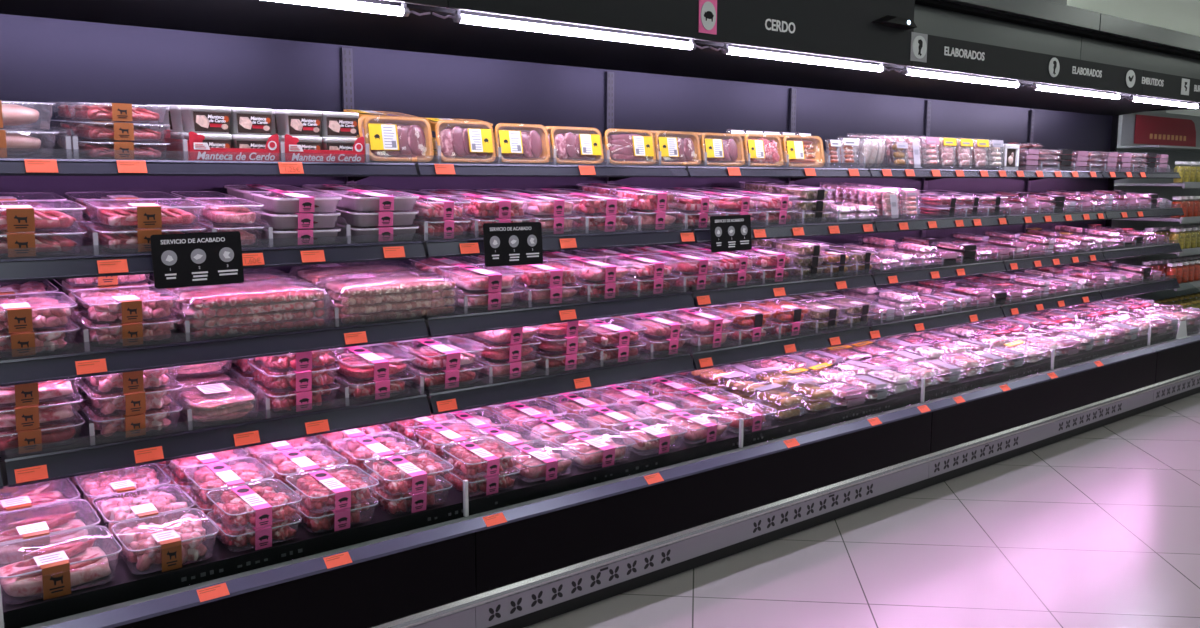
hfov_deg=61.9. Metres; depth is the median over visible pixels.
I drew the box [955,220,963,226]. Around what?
price tag
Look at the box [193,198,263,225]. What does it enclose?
tray
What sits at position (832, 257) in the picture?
tray
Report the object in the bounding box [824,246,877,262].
tray
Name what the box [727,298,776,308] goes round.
tray
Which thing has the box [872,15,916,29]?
ceiling sensor
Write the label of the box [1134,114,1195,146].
poster
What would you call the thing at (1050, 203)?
pack
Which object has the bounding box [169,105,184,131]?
tub
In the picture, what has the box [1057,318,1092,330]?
pack
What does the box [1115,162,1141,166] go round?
pack
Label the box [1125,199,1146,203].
pack
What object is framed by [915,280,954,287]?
pack
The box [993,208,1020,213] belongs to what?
pack
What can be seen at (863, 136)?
pack
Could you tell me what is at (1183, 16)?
ceiling
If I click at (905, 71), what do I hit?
tube light
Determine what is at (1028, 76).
light
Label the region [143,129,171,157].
tray
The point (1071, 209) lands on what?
pack
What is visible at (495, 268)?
tray
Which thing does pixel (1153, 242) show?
pack
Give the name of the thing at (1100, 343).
pack
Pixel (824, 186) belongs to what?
pack
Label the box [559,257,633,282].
tray
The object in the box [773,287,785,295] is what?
price tag
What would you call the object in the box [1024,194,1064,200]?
pack
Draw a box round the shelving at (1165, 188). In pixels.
[1109,111,1199,304]
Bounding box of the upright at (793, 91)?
[788,88,796,239]
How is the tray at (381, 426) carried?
on the refrigerated display case at (579, 538)
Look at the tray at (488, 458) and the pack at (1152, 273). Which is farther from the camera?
the pack at (1152, 273)
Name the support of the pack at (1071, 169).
on the refrigerated display case at (994, 425)
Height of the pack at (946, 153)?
0.171 m
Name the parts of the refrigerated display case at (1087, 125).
panel, price rail, price rail, price rail, price rail, frame, kick panel, ledge price rail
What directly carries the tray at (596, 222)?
on the refrigerated display case at (579, 538)
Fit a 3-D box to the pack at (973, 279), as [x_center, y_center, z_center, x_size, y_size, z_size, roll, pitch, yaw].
[2.395,-0.201,6.273,0.161,0.048,0.208,-7,10,-40]
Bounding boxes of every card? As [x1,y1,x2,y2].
[150,231,243,288]
[483,222,542,266]
[710,215,751,251]
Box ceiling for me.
[1067,0,1199,35]
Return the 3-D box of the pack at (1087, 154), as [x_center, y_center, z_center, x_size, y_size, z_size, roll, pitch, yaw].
[3.159,-1.051,6.548,0.195,0.040,0.208,-7,10,-41]
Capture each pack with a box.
[146,267,300,317]
[165,369,233,405]
[166,277,330,338]
[168,360,231,378]
[171,380,258,426]
[288,260,421,309]
[314,269,457,323]
[666,374,696,382]
[675,371,691,375]
[684,375,734,394]
[686,366,731,383]
[714,363,737,369]
[716,372,768,395]
[717,387,766,407]
[718,364,765,380]
[726,129,743,133]
[732,362,755,368]
[746,131,762,133]
[749,358,796,372]
[750,366,803,388]
[751,399,806,421]
[753,380,801,394]
[753,383,809,408]
[764,132,779,134]
[766,356,787,359]
[775,355,817,368]
[781,368,830,385]
[783,378,840,400]
[788,392,838,413]
[789,351,811,354]
[789,367,813,374]
[802,350,845,364]
[807,373,847,385]
[808,363,855,380]
[818,362,838,370]
[818,381,864,398]
[819,396,863,406]
[820,182,837,199]
[824,202,855,213]
[825,140,841,167]
[826,213,857,221]
[827,183,844,203]
[827,345,869,359]
[832,293,859,300]
[832,359,877,374]
[833,136,853,167]
[834,184,850,203]
[835,201,877,212]
[839,138,858,167]
[840,243,879,253]
[841,371,874,379]
[841,375,889,391]
[842,185,858,201]
[842,290,878,301]
[844,287,882,294]
[845,211,876,220]
[846,137,864,168]
[848,385,890,400]
[849,341,895,356]
[850,186,865,211]
[852,350,886,360]
[855,236,897,246]
[856,134,871,140]
[856,137,878,168]
[857,187,873,215]
[859,355,903,369]
[863,243,894,251]
[863,253,897,264]
[865,134,883,165]
[865,187,882,216]
[866,301,898,314]
[867,262,895,270]
[867,366,914,384]
[868,312,895,320]
[869,137,886,168]
[871,376,915,394]
[873,188,890,217]
[875,134,891,166]
[875,289,918,303]
[875,337,914,351]
[876,249,915,261]
[876,297,918,310]
[878,286,920,296]
[879,350,927,364]
[881,189,900,218]
[881,304,915,317]
[883,256,915,268]
[884,134,902,166]
[888,187,903,215]
[890,142,908,167]
[890,241,935,252]
[892,363,941,380]
[893,248,935,259]
[894,135,910,167]
[897,188,911,216]
[897,259,937,266]
[898,235,940,244]
[898,284,934,294]
[898,334,937,346]
[900,189,919,218]
[900,307,935,314]
[900,335,925,339]
[902,372,939,388]
[903,135,922,168]
[907,343,949,358]
[912,298,936,308]
[913,360,963,374]
[914,243,936,250]
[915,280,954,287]
[915,284,952,292]
[915,352,942,361]
[916,294,957,305]
[917,136,929,165]
[920,249,955,258]
[920,331,957,342]
[921,136,940,168]
[922,136,933,165]
[926,328,944,331]
[928,303,953,311]
[929,137,946,168]
[929,241,976,250]
[929,257,956,264]
[930,341,972,354]
[931,291,973,302]
[931,373,964,383]
[932,247,976,256]
[937,298,969,308]
[938,326,978,337]
[939,137,956,168]
[939,280,971,289]
[939,350,961,361]
[940,354,987,368]
[941,240,972,243]
[946,333,974,343]
[947,285,988,295]
[948,137,960,168]
[949,279,982,287]
[949,291,987,300]
[950,362,985,377]
[952,256,975,262]
[952,339,989,350]
[953,233,991,240]
[955,238,987,246]
[956,138,973,168]
[959,324,996,334]
[963,138,976,166]
[964,276,997,286]
[964,350,1007,365]
[966,300,987,306]
[967,165,995,168]
[967,333,1012,346]
[970,192,996,195]
[972,248,991,255]
[973,139,989,169]
[973,255,991,261]
[973,287,1007,298]
[977,245,1008,253]
[977,321,1011,333]
[977,363,1006,372]
[978,296,1006,304]
[980,139,993,168]
[980,276,1014,283]
[981,230,1019,238]
[982,272,1017,279]
[982,346,1025,360]
[983,286,1019,296]
[984,253,1008,259]
[986,244,1022,252]
[987,139,1003,169]
[988,238,1024,246]
[989,236,1018,240]
[990,191,1029,196]
[990,330,1026,342]
[991,202,1020,208]
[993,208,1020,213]
[994,165,1036,170]
[994,318,1030,328]
[997,252,1024,257]
[997,283,1034,293]
[1001,195,1034,202]
[1001,359,1026,367]
[1002,201,1035,207]
[1003,340,1047,357]
[1004,327,1027,334]
[1005,244,1040,250]
[1005,296,1020,301]
[1007,208,1034,213]
[1009,142,1042,147]
[1009,327,1043,339]
[1010,315,1044,325]
[1011,272,1043,279]
[1012,232,1042,237]
[1012,276,1053,285]
[1012,293,1033,299]
[1013,282,1050,291]
[1015,235,1054,243]
[1018,241,1053,249]
[1018,251,1041,256]
[1019,149,1037,153]
[1019,154,1037,159]
[1019,159,1054,165]
[1019,160,1037,164]
[1019,166,1055,170]
[1022,191,1052,194]
[1022,269,1055,278]
[1023,325,1059,336]
[1023,337,1063,351]
[1023,356,1044,362]
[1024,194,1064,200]
[1024,228,1062,235]
[1025,207,1047,212]
[1027,149,1052,154]
[1027,313,1060,321]
[1028,154,1054,159]
[1028,345,1060,358]
[1029,202,1048,207]
[1029,248,1053,254]
[1029,290,1049,296]
[1030,154,1071,159]
[1030,332,1060,339]
[1031,165,1070,170]
[1031,200,1063,206]
[1032,206,1062,212]
[1033,281,1063,289]
[1035,160,1070,165]
[1035,242,1068,248]
[1036,149,1072,153]
[1037,266,1068,273]
[1037,270,1069,277]
[1038,310,1077,319]
[1039,289,1061,294]
[1039,321,1075,332]
[1042,278,1078,287]
[1042,336,1079,348]
[1044,230,1066,237]
[1044,248,1066,253]
[1046,200,1075,205]
[1046,237,1082,246]
[1047,190,1079,195]
[1050,156,1085,160]
[1050,224,1084,232]
[1052,230,1083,234]
[1053,287,1075,292]
[1054,245,1081,251]
[1054,274,1088,284]
[1055,332,1095,344]
[1056,194,1089,200]
[1056,347,1077,354]
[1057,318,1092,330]
[1058,151,1085,155]
[1058,267,1081,275]
[1059,161,1084,165]
[1059,232,1094,240]
[1059,308,1090,316]
[1061,165,1100,170]
[1061,237,1095,245]
[1062,265,1089,272]
[1063,206,1074,211]
[1063,206,1086,210]
[1065,270,1104,278]
[1066,200,1087,205]
[1066,285,1089,290]
[1069,276,1101,283]
[1069,342,1095,350]
[1070,166,1084,170]
[1071,161,1101,166]
[1071,190,1102,195]
[1072,156,1101,160]
[1072,206,1101,210]
[1072,305,1104,314]
[1072,317,1103,326]
[1072,327,1109,340]
[1076,151,1101,155]
[1076,246,1094,250]
[1076,265,1105,272]
[1076,335,1110,347]
[1078,234,1106,243]
[1079,193,1113,199]
[1080,166,1114,171]
[1081,162,1116,166]
[1081,229,1119,237]
[1082,157,1115,161]
[1083,152,1116,156]
[1083,201,1102,205]
[1083,243,1104,249]
[1083,303,1117,311]
[1084,263,1117,271]
[1084,284,1101,288]
[1086,198,1112,204]
[1086,224,1121,231]
[1086,234,1120,242]
[1087,204,1113,209]
[1087,261,1118,266]
[1087,312,1121,324]
[1089,199,1122,204]
[1091,167,1128,171]
[1091,274,1116,281]
[1091,280,1113,286]
[1091,327,1124,337]
[1092,162,1130,166]
[1093,151,1125,153]
[1093,271,1127,279]
[1094,189,1125,194]
[1094,242,1116,248]
[1098,193,1135,199]
[1099,280,1125,284]
[1100,301,1129,309]
[1101,205,1123,209]
[1101,310,1135,321]
[1103,157,1126,161]
[1103,322,1139,334]
[1104,270,1138,278]
[1104,336,1121,343]
[1107,199,1134,204]
[1109,153,1126,156]
[1110,333,1139,340]
[1112,299,1139,306]
[1113,152,1141,157]
[1113,204,1133,208]
[1113,241,1131,247]
[1113,309,1146,317]
[1114,157,1143,162]
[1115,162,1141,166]
[1115,236,1129,241]
[1115,264,1151,271]
[1115,269,1150,276]
[1116,234,1143,241]
[1117,228,1153,235]
[1118,318,1154,331]
[1120,168,1139,171]
[1120,233,1153,240]
[1122,162,1154,166]
[1122,278,1136,283]
[1122,328,1147,336]
[1123,157,1155,161]
[1123,167,1154,171]
[1124,152,1156,156]
[1124,192,1157,198]
[1124,297,1154,304]
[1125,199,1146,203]
[1126,306,1157,315]
[1127,276,1149,281]
[1129,204,1144,208]
[1130,241,1142,246]
[1132,197,1157,203]
[1134,317,1166,327]
[1136,197,1165,202]
[1137,155,1165,158]
[1138,203,1156,207]
[1138,234,1164,239]
[1141,303,1171,311]
[1141,327,1166,333]
[1142,163,1165,167]
[1143,270,1158,275]
[1144,314,1179,324]
[1146,203,1164,207]
[1147,159,1165,162]
[1147,239,1162,243]
[1151,303,1182,310]
[1154,311,1191,320]
[1156,323,1177,330]
[1170,310,1199,319]
[1182,307,1199,315]
[1186,319,1199,324]
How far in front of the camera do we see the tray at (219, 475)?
2.91 m
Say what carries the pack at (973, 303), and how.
on the refrigerated display case at (994, 425)
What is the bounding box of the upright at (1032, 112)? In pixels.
[1021,110,1034,272]
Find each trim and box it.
[915,0,1199,59]
[941,0,1199,53]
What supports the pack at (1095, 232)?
on the pack at (1109, 240)
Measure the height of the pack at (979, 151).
0.171 m
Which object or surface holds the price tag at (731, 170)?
attached to the refrigerated display case at (579, 538)
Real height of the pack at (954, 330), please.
0.062 m
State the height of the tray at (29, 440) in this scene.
0.082 m
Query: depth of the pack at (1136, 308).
6.99 m
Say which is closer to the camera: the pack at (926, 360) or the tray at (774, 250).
the tray at (774, 250)
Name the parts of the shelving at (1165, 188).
shelf, shelf, shelf, shelf, shelf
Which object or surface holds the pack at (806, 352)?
on the pack
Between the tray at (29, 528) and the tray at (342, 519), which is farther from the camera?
the tray at (342, 519)
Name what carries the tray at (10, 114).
on the tray at (10, 143)
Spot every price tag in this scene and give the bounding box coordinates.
[14,465,47,482]
[24,159,57,172]
[75,358,106,374]
[97,259,127,273]
[116,160,146,172]
[134,446,163,462]
[197,583,229,601]
[233,430,259,445]
[242,253,264,265]
[278,162,303,173]
[300,250,324,262]
[305,419,329,433]
[323,552,351,568]
[344,331,366,344]
[383,246,404,257]
[434,164,454,173]
[437,399,457,411]
[459,243,479,253]
[483,513,506,526]
[559,238,576,247]
[559,309,576,319]
[574,377,590,388]
[579,166,595,174]
[644,473,663,484]
[680,233,694,241]
[697,295,710,304]
[699,357,712,367]
[727,167,740,174]
[753,229,765,237]
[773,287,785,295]
[783,438,799,447]
[784,344,795,352]
[792,227,804,235]
[804,168,815,175]
[828,226,839,233]
[829,337,840,345]
[836,281,846,288]
[848,169,859,175]
[863,224,872,231]
[868,417,881,425]
[870,330,879,338]
[882,169,891,175]
[888,276,897,282]
[899,222,908,229]
[905,169,914,175]
[915,323,924,330]
[917,405,930,412]
[928,221,936,227]
[931,170,940,175]
[931,271,939,278]
[953,396,965,403]
[955,170,963,175]
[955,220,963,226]
[956,269,964,275]
[970,314,977,321]
[973,219,981,225]
[980,170,988,176]
[999,171,1006,176]
[999,218,1006,223]
[999,384,1010,390]
[1010,263,1017,269]
[1011,308,1018,314]
[1016,171,1024,176]
[1024,217,1031,222]
[1034,261,1041,266]
[1036,171,1043,176]
[1036,304,1043,310]
[1045,216,1051,221]
[1048,372,1057,378]
[1053,259,1059,264]
[1055,171,1061,176]
[1058,300,1064,306]
[1065,215,1071,220]
[1071,171,1078,176]
[1072,257,1078,262]
[1082,297,1088,302]
[1083,214,1089,219]
[1094,361,1102,366]
[1098,213,1103,218]
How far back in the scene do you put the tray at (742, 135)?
4.48 m
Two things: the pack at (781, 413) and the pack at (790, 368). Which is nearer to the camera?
the pack at (781, 413)
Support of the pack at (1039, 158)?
on the pack at (1038, 163)
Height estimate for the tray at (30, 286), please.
0.081 m
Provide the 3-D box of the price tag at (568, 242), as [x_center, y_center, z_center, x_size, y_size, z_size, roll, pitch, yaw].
[-0.117,-0.260,3.667,0.074,0.034,0.012,-6,10,-39]
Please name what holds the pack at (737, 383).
on the pack
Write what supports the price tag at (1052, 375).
attached to the refrigerated display case at (994, 425)
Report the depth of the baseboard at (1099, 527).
3.81 m
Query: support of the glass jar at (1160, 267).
on the shelving at (1165, 188)
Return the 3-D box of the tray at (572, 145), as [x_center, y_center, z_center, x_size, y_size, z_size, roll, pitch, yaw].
[-0.092,-0.637,3.782,0.241,0.138,0.057,-6,10,-39]
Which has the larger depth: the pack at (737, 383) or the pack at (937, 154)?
the pack at (937, 154)
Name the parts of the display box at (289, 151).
printed panel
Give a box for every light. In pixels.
[267,0,430,16]
[432,10,708,49]
[709,44,893,71]
[894,67,1025,87]
[909,66,1132,94]
[1026,83,1124,99]
[1125,95,1199,108]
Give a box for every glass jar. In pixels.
[1142,262,1151,268]
[1145,228,1153,233]
[1149,261,1157,275]
[1151,227,1160,240]
[1155,260,1163,276]
[1158,227,1165,241]
[1161,259,1169,276]
[1163,226,1171,242]
[1164,298,1172,303]
[1166,263,1176,277]
[1168,229,1179,242]
[1170,297,1177,303]
[1171,196,1181,217]
[1173,161,1184,182]
[1174,262,1182,283]
[1175,296,1183,306]
[1176,228,1185,248]
[1179,196,1187,216]
[1180,261,1188,282]
[1181,161,1190,181]
[1181,295,1189,305]
[1182,301,1191,307]
[1183,228,1191,248]
[1185,261,1194,281]
[1186,294,1194,304]
[1187,196,1193,216]
[1188,227,1196,247]
[1188,300,1196,307]
[1190,162,1196,181]
[1191,260,1199,280]
[1192,293,1199,303]
[1193,196,1199,216]
[1194,227,1199,246]
[1194,299,1199,310]
[1196,162,1199,181]
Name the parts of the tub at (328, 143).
lard tub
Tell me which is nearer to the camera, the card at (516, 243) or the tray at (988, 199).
the card at (516, 243)
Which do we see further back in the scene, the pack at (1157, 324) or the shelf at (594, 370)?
the pack at (1157, 324)
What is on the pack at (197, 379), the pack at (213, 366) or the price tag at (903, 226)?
the pack at (213, 366)
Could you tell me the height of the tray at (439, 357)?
0.082 m
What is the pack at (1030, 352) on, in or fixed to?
on the pack at (1033, 359)
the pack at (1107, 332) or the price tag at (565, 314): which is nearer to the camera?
the price tag at (565, 314)
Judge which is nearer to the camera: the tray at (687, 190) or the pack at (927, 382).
the tray at (687, 190)
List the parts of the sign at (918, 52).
icon plate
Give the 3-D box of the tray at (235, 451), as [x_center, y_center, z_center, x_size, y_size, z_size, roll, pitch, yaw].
[-1.167,0.449,3.389,0.222,0.076,0.194,-6,10,-40]
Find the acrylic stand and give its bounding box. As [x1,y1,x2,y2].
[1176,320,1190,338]
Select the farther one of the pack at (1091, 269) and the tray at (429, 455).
the pack at (1091, 269)
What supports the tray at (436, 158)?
on the refrigerated display case at (579, 538)
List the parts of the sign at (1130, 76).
icon plate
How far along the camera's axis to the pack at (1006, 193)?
6.32 m
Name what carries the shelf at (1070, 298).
attached to the refrigerated display case at (994, 425)
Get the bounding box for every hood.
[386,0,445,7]
[449,8,903,65]
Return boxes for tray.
[0,100,55,129]
[0,128,35,155]
[0,129,58,158]
[0,192,66,211]
[0,200,86,231]
[0,224,86,256]
[0,280,58,298]
[0,292,76,332]
[0,317,79,357]
[0,377,81,407]
[0,385,82,431]
[0,406,84,455]
[0,478,79,532]
[0,479,60,499]
[0,499,99,566]
[0,525,121,604]
[15,280,58,293]
[48,102,144,121]
[48,119,144,137]
[49,137,144,155]
[53,278,153,308]
[56,298,82,329]
[62,274,149,286]
[64,102,168,122]
[64,191,180,219]
[64,390,86,416]
[66,121,169,141]
[66,464,148,491]
[67,139,170,159]
[67,213,177,241]
[69,378,84,395]
[71,285,179,324]
[73,312,180,347]
[74,463,170,518]
[76,373,182,416]
[77,394,182,438]
[81,366,179,394]
[83,199,205,228]
[84,222,205,252]
[92,484,194,543]
[111,508,218,574]
[148,461,170,477]
[162,466,193,500]
[166,448,247,481]
[170,191,236,215]
[179,215,234,232]
[184,457,273,503]
[184,487,224,523]
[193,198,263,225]
[195,219,263,246]
[206,479,301,530]
[207,511,301,551]
[224,185,309,203]
[224,361,257,392]
[228,358,263,374]
[231,222,255,235]
[233,448,249,462]
[236,452,270,485]
[240,436,319,467]
[247,359,339,392]
[247,378,339,412]
[250,191,341,212]
[250,207,340,229]
[251,223,340,245]
[255,348,339,372]
[259,444,347,489]
[260,472,295,507]
[286,464,378,512]
[288,494,377,532]
[302,184,386,194]
[306,436,317,450]
[309,440,349,469]
[312,424,390,453]
[324,364,344,381]
[325,343,382,364]
[327,368,415,400]
[328,344,415,381]
[329,190,418,210]
[335,221,418,241]
[335,432,420,473]
[336,207,418,226]
[336,458,372,490]
[343,109,416,118]
[358,115,369,158]
[362,475,452,514]
[363,115,433,161]
[363,450,453,495]
[373,350,414,373]
[377,423,390,437]
[378,335,450,355]
[382,427,421,455]
[386,413,455,440]
[387,190,436,199]
[397,336,484,371]
[401,359,483,389]
[409,256,486,281]
[410,443,451,475]
[411,420,487,458]
[413,196,470,219]
[413,215,470,238]
[419,189,492,195]
[419,189,495,206]
[426,118,492,130]
[431,150,443,161]
[432,137,436,149]
[435,120,495,162]
[439,264,523,292]
[441,437,520,478]
[441,462,519,496]
[442,333,479,347]
[442,407,480,426]
[443,343,474,364]
[445,287,523,310]
[446,409,509,436]
[450,195,530,217]
[459,213,530,236]
[463,333,540,362]
[466,350,540,379]
[468,325,542,344]
[472,255,547,274]
[472,424,541,451]
[473,398,536,419]
[476,189,544,196]
[491,399,566,434]
[494,123,549,162]
[504,260,583,287]
[504,440,576,482]
[507,282,582,304]
[508,194,580,215]
[522,212,580,233]
[522,330,596,354]
[522,413,599,451]
[525,189,597,194]
[527,346,595,371]
[528,318,597,337]
[529,389,586,409]
[542,250,597,264]
[543,250,597,259]
[545,126,555,161]
[548,390,617,423]
[550,126,603,163]
[554,428,635,468]
[558,194,634,214]
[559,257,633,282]
[566,278,632,299]
[568,213,632,231]
[576,183,642,195]
[576,184,642,188]
[577,247,642,256]
[577,247,642,265]
[578,317,609,332]
[578,382,629,399]
[579,403,650,438]
[580,340,645,362]
[582,318,646,346]
[597,383,662,412]
[602,312,655,327]
[602,326,640,341]
[603,128,655,164]
[608,254,679,278]
[610,188,681,210]
[612,417,686,455]
[616,274,678,294]
[620,245,683,253]
[620,245,683,261]
[622,207,680,228]
[625,312,694,339]
[625,374,674,391]
[629,395,696,426]
[631,330,693,355]
[641,375,706,404]
[648,188,684,192]
[649,130,659,163]
[649,307,699,319]
[654,131,700,164]
[654,251,721,274]
[661,188,723,193]
[661,243,710,250]
[661,243,712,259]
[662,271,719,289]
[662,408,731,443]
[666,208,720,227]
[669,193,722,211]
[670,307,735,333]
[673,387,740,417]
[679,328,734,348]
[692,302,739,315]
[695,132,704,163]
[695,250,759,271]
[696,192,762,210]
[700,133,744,165]
[701,243,760,254]
[702,187,761,192]
[702,187,761,198]
[706,268,758,285]
[707,399,776,432]
[708,209,761,225]
[710,303,775,327]
[720,323,774,342]
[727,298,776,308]
[737,133,748,164]
[737,192,799,209]
[737,247,797,267]
[739,181,793,188]
[739,181,793,192]
[743,134,783,166]
[745,264,796,282]
[749,208,797,224]
[750,248,783,252]
[751,299,813,322]
[752,238,791,248]
[763,318,811,336]
[771,239,828,256]
[772,295,810,303]
[774,185,835,199]
[776,250,827,267]
[778,135,787,165]
[780,265,826,278]
[781,135,824,166]
[787,208,832,222]
[788,197,833,211]
[789,299,847,319]
[796,240,840,251]
[798,292,841,304]
[800,315,846,330]
[819,248,853,264]
[820,262,851,275]
[820,295,877,315]
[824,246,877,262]
[834,261,876,273]
[837,311,876,325]
[906,190,948,200]
[912,204,961,216]
[913,194,963,207]
[922,190,971,193]
[934,194,984,206]
[944,205,984,215]
[959,194,1007,205]
[965,204,1005,214]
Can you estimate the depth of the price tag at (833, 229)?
4.66 m
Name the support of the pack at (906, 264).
on the refrigerated display case at (994, 425)
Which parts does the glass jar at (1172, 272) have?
lid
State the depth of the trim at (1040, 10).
5.71 m
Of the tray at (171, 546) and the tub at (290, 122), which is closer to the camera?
the tray at (171, 546)
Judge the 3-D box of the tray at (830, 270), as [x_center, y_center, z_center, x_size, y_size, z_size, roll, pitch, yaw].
[1.099,-0.229,4.884,0.186,0.069,0.219,-6,10,-39]
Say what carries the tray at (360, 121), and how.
on the refrigerated display case at (408, 569)
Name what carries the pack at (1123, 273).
on the pack at (1123, 281)
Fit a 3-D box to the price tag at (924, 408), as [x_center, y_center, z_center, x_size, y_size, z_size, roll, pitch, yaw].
[1.487,0.435,4.592,0.074,0.024,0.028,-6,10,-39]
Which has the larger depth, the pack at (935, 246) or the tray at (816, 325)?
the pack at (935, 246)
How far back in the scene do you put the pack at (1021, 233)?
6.60 m
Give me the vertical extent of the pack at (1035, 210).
0.045 m
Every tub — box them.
[147,107,160,129]
[157,105,172,130]
[158,131,177,137]
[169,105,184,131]
[170,132,218,138]
[181,105,231,147]
[181,133,231,139]
[229,107,271,148]
[271,109,278,134]
[275,109,321,135]
[278,135,321,149]
[315,111,358,150]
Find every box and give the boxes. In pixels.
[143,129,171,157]
[165,131,278,161]
[279,134,364,162]
[995,144,1019,169]
[1046,0,1066,4]
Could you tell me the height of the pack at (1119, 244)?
0.044 m
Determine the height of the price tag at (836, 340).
0.034 m
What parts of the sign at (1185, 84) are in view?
icon plate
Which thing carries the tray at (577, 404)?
on the refrigerated display case at (579, 538)
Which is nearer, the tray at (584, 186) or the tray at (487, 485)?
the tray at (487, 485)
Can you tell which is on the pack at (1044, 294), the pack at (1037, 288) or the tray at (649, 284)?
the pack at (1037, 288)
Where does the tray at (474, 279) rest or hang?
on the tray at (485, 300)
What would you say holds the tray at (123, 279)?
on the tray at (65, 288)
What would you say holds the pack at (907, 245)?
on the pack at (919, 256)
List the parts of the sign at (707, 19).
icon plate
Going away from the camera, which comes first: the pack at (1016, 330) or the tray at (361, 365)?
the tray at (361, 365)
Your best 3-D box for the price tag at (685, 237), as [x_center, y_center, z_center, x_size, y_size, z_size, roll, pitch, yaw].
[0.356,-0.312,4.057,0.074,0.034,0.012,-6,10,-39]
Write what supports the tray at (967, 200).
on the tray at (965, 210)
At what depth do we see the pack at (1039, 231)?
6.69 m
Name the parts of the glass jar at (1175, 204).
lid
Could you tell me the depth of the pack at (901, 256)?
5.23 m
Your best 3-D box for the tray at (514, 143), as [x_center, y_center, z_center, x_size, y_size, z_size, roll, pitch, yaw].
[-0.286,-0.617,3.622,0.231,0.141,0.057,-6,10,-39]
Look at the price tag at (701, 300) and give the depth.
4.15 m
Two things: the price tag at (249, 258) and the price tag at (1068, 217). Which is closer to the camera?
the price tag at (249, 258)
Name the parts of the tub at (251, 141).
lard tub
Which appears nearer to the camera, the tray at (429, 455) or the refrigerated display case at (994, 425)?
the tray at (429, 455)
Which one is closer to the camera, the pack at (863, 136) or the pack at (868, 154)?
the pack at (868, 154)
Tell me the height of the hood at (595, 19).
0.040 m
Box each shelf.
[0,229,413,258]
[0,309,419,359]
[0,380,422,460]
[7,154,387,162]
[379,161,650,165]
[391,342,685,394]
[412,226,679,241]
[415,288,682,318]
[651,164,829,167]
[668,219,862,229]
[672,272,862,291]
[678,323,863,353]
[822,165,967,169]
[855,210,995,220]
[856,258,994,273]
[864,303,994,325]
[936,167,1032,170]
[982,289,1094,305]
[983,210,1090,215]
[989,250,1092,260]
[1085,276,1172,289]
[1090,240,1172,250]
[1099,207,1171,210]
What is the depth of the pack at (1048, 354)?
5.64 m
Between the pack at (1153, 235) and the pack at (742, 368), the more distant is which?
the pack at (1153, 235)
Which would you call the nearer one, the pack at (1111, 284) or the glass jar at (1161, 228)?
the pack at (1111, 284)
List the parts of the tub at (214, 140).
lard tub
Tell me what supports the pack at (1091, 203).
on the pack at (1090, 208)
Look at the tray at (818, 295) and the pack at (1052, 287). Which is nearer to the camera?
the tray at (818, 295)
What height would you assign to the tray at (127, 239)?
0.079 m
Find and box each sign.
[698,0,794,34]
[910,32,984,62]
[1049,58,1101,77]
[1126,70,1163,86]
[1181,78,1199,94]
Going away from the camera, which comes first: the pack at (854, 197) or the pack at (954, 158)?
the pack at (854, 197)
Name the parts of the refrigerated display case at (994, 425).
panel, price rail, price rail, price rail, price rail, kick panel, ledge price rail, price rail, price rail, glass post, price rail, price rail, glass post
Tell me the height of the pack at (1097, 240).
0.052 m
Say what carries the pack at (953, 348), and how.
on the pack at (945, 355)
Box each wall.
[914,4,1199,78]
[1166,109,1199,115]
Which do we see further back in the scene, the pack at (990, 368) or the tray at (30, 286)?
the pack at (990, 368)
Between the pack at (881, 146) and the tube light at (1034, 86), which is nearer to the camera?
the pack at (881, 146)
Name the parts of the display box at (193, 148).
printed panel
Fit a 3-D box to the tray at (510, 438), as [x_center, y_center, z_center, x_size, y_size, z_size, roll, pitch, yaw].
[-0.339,0.463,3.564,0.219,0.085,0.194,-6,10,-40]
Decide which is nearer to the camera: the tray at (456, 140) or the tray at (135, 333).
the tray at (135, 333)
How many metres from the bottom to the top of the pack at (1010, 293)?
0.044 m
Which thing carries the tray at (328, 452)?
on the refrigerated display case at (408, 569)
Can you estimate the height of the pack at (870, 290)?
0.054 m
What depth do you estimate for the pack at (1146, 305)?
7.11 m
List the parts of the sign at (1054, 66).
icon plate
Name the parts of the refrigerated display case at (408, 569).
price rail, glass post, rail, panel, price rail, price rail, price rail, price rail, ledge price rail, kick panel, glass post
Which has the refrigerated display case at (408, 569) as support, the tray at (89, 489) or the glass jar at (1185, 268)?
the tray at (89, 489)
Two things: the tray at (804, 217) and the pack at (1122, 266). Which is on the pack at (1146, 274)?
the pack at (1122, 266)
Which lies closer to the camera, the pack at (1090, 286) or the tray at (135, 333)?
the tray at (135, 333)
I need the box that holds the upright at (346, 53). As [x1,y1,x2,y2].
[341,47,358,266]
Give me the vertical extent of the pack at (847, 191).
0.150 m
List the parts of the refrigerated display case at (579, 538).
rail, rail, rail, rail, price rail, price rail, price rail, price rail, panel, kick panel, ledge price rail, glass post, price rail, price rail, price rail, price rail, glass post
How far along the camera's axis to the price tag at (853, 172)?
4.79 m
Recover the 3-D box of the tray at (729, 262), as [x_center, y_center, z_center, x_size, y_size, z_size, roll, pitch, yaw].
[0.565,-0.238,4.423,0.229,0.081,0.219,-6,10,-40]
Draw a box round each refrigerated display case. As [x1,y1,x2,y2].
[0,0,483,627]
[345,0,933,627]
[792,35,1158,488]
[1028,70,1199,410]
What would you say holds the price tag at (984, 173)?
attached to the refrigerated display case at (994, 425)
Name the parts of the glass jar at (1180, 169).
lid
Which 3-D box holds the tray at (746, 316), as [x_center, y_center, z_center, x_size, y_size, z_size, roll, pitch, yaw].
[0.647,0.008,4.524,0.246,0.082,0.219,-6,10,-40]
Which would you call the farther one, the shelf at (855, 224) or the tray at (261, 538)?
the shelf at (855, 224)
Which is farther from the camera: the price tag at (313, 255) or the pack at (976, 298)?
the pack at (976, 298)
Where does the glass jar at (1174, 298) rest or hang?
on the shelving at (1165, 188)

